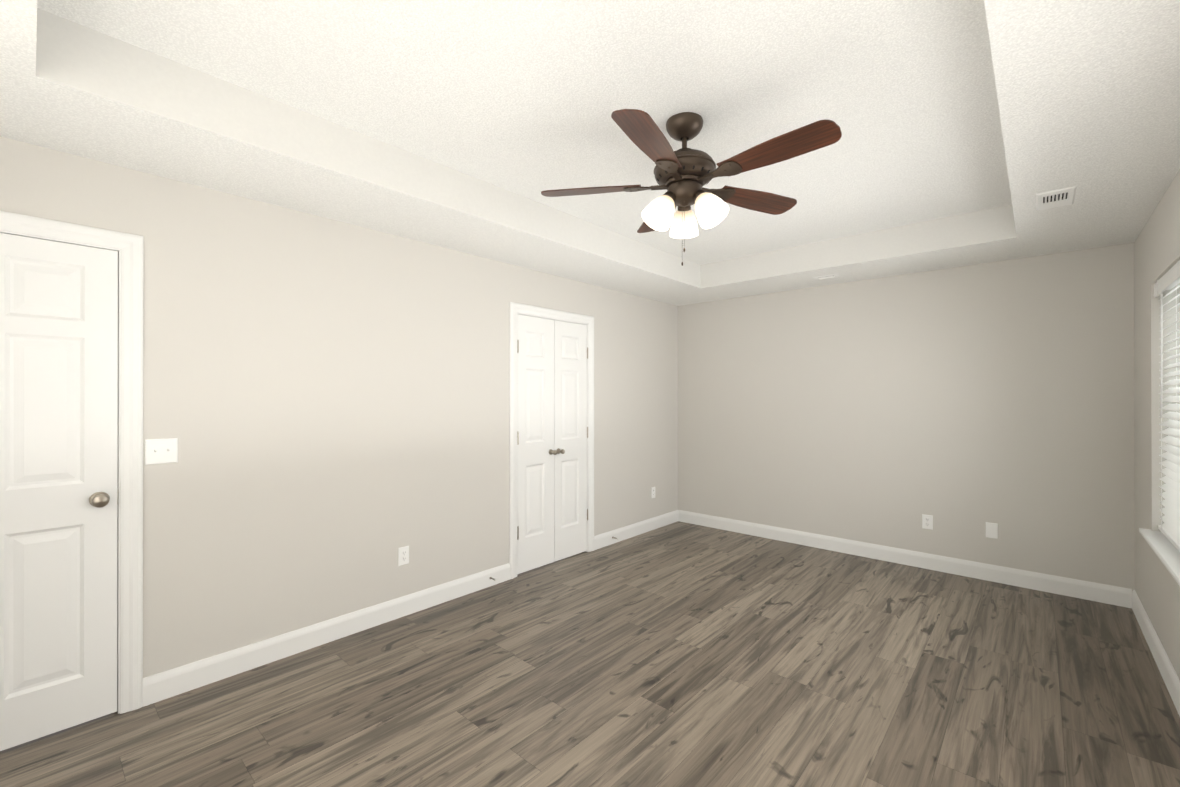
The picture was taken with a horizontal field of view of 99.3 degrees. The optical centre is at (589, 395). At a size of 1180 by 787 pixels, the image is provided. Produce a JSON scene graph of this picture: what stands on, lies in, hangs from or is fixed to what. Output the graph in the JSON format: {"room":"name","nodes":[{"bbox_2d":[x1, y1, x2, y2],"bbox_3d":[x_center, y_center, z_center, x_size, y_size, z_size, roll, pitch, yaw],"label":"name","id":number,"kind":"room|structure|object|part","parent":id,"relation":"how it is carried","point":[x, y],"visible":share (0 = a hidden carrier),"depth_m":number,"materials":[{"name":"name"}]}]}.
{"room":"empty bedroom","nodes":[
{"label":"empty bedroom","id":0,"kind":"room"},
{"bbox_2d":[0,136,677,677],"bbox_3d":[-0.929,0.201,3.692,0.200,2.440,5.960,0,0,42],"label":"wall","id":1,"kind":"structure","parent":0,"point":[326,402],"depth_m":2.85,"materials":[{"name":"beige paint"}]},
{"bbox_2d":[0,211,143,750],"bbox_3d":[-2.405,0.346,1.992,0.265,2.144,0.928,0,0,42],"label":"entry door","id":2,"kind":"structure","parent":1,"relation":"in","point":[71,474],"depth_m":2.12,"materials":[{"name":"white wood"}]},
{"bbox_3d":[-2.118,0.455,2.187,0.097,0.067,0.094,0,0,42],"label":"knob","id":3,"kind":"part","parent":2,"relation":"part of","materials":[{"name":"silver metal"}]},
{"bbox_2d":[145,438,177,464],"bbox_3d":[-1.995,0.261,2.337,0.016,0.116,0.118,0,0,42],"label":"switch plate","id":4,"kind":"object","parent":1,"relation":"attached to","point":[160,451],"visible":1,"depth_m":2.34,"materials":[{"name":"white plastic"}]},
{"bbox_2d":[142,563,510,706],"bbox_3d":[-1.330,1.357,3.081,0.014,0.125,2.133,0,0,42],"label":"baseboard","id":5,"kind":"structure","parent":1,"relation":"attached to","point":[158,687],"depth_m":2.78,"materials":[{"name":"white wood"}]},
{"bbox_2d":[398,546,408,565],"bbox_3d":[-1.199,1.035,3.233,0.007,0.116,0.072,0,0,42],"label":"electrical outlet","id":6,"kind":"object","parent":1,"relation":"attached to","point":[403,555],"visible":1,"depth_m":3.23,"materials":[{"name":"white plastic"}]},
{"bbox_2d":[509,302,593,578],"bbox_3d":[-0.348,0.350,4.293,0.265,2.144,0.982,0,0,42],"label":"closet door","id":7,"kind":"structure","parent":1,"relation":"in","point":[551,435],"depth_m":4.21,"materials":[{"name":"white painted wood"},{"name":"satin nickel"}]},
{"bbox_2d":[594,510,677,549],"bbox_3d":[0.506,1.361,5.134,0.014,0.125,1.414,0,0,42],"label":"baseboard","id":8,"kind":"structure","parent":1,"relation":"attached to","point":[604,539],"depth_m":5.06,"materials":[{"name":"white wood"}]},
{"bbox_2d":[651,487,654,498],"bbox_3d":[0.676,1.034,5.330,0.007,0.116,0.072,0,0,42],"label":"electrical outlet","id":9,"kind":"object","parent":1,"relation":"attached to","point":[652,492],"visible":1,"depth_m":5.32,"materials":[{"name":"white plastic"}]},
{"bbox_2d":[0,521,1179,786],"bbox_3d":[0.461,1.449,2.446,3.930,0.060,5.960,0,0,42],"label":"floor","id":10,"kind":"structure","parent":0,"point":[678,653],"depth_m":2.38,"materials":[{"name":"wood"}]},
{"bbox_2d":[0,0,1179,305],"bbox_3d":[0.461,-1.221,2.451,3.930,0.400,5.960,0,0,42],"label":"ceiling","id":11,"kind":"structure","parent":0,"point":[970,128],"depth_m":2.08,"materials":[{"name":"white paint"}]},
{"bbox_2d":[541,109,841,265],"bbox_3d":[0.453,-0.920,2.243,1.252,0.643,1.283,0,0,42],"label":"ceiling fan","id":12,"kind":"object","parent":11,"relation":"hanging from","point":[684,174],"visible":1,"depth_m":2.19,"materials":[{"name":"brown wood"}]},
{"bbox_2d":[813,274,839,279],"bbox_3d":[2.026,-1.013,4.298,0.200,0.011,0.100,0,0,42],"label":"ceiling vent","id":13,"kind":"object","parent":11,"relation":"in","point":[827,276],"visible":1,"depth_m":4.28,"materials":[{"name":"white plastic"}]},
{"bbox_2d":[1036,186,1076,210],"bbox_3d":[2.418,-1.016,2.606,0.150,0.011,0.300,0,0,42],"label":"ceiling vent","id":14,"kind":"object","parent":11,"relation":"in","point":[1056,198],"visible":1,"depth_m":2.59,"materials":[{"name":"white plastic"}]},
{"bbox_2d":[678,243,1134,591],"bbox_3d":[2.381,0.203,4.595,3.530,2.440,0.200,0,0,42],"label":"wall","id":15,"kind":"structure","parent":0,"point":[962,405],"depth_m":4.08,"materials":[{"name":"beige paint"}]},
{"bbox_2d":[678,510,1125,606],"bbox_3d":[2.302,1.360,4.520,3.510,0.125,0.014,0,0,42],"label":"baseboard","id":16,"kind":"structure","parent":15,"relation":"attached to","point":[1108,594],"depth_m":4.09,"materials":[{"name":"white wood"}]},
{"bbox_2d":[922,514,932,529],"bbox_3d":[2.766,1.039,4.110,0.072,0.116,0.007,0,0,42],"label":"electrical outlet","id":17,"kind":"object","parent":15,"relation":"attached to","point":[927,521],"visible":1,"depth_m":4.11,"materials":[{"name":"white plastic"}]},
{"bbox_2d":[986,522,997,538],"bbox_3d":[3.072,1.034,3.837,0.072,0.116,0.006,0,0,42],"label":"electrical outlet","id":18,"kind":"object","parent":15,"relation":"attached to","point":[991,530],"visible":1,"depth_m":3.83,"materials":[{"name":"white plastic"}]},
{"bbox_2d":[1134,169,1179,679],"bbox_3d":[1.851,0.196,1.205,0.200,2.440,5.960,0,0,42],"label":"wall","id":19,"kind":"structure","parent":0,"point":[1156,258],"depth_m":2.83,"materials":[{"name":"beige paint"}]},
{"bbox_2d":[1126,588,1179,715],"bbox_3d":[1.772,1.354,1.274,0.014,0.125,5.560,0,0,42],"label":"baseboard","id":20,"kind":"structure","parent":19,"relation":"attached to","point":[1172,682],"depth_m":2.66,"materials":[{"name":"white wood"}]},
{"bbox_2d":[1139,528,1179,585],"bbox_3d":[2.595,0.785,2.128,0.173,0.042,1.900,0,0,42],"label":"window sill","id":21,"kind":"structure","parent":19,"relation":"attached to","point":[1164,549],"depth_m":2.47,"materials":[{"name":"white wood"}]},
{"bbox_2d":[1154,260,1179,551],"bbox_3d":[2.597,0.058,2.128,0.070,1.376,1.826,0,0,42],"label":"window blinds","id":22,"kind":"object","parent":19,"relation":"attached to","point":[1169,528],"visible":1,"depth_m":2.63,"materials":[{"name":"white plastic"}]}
]}

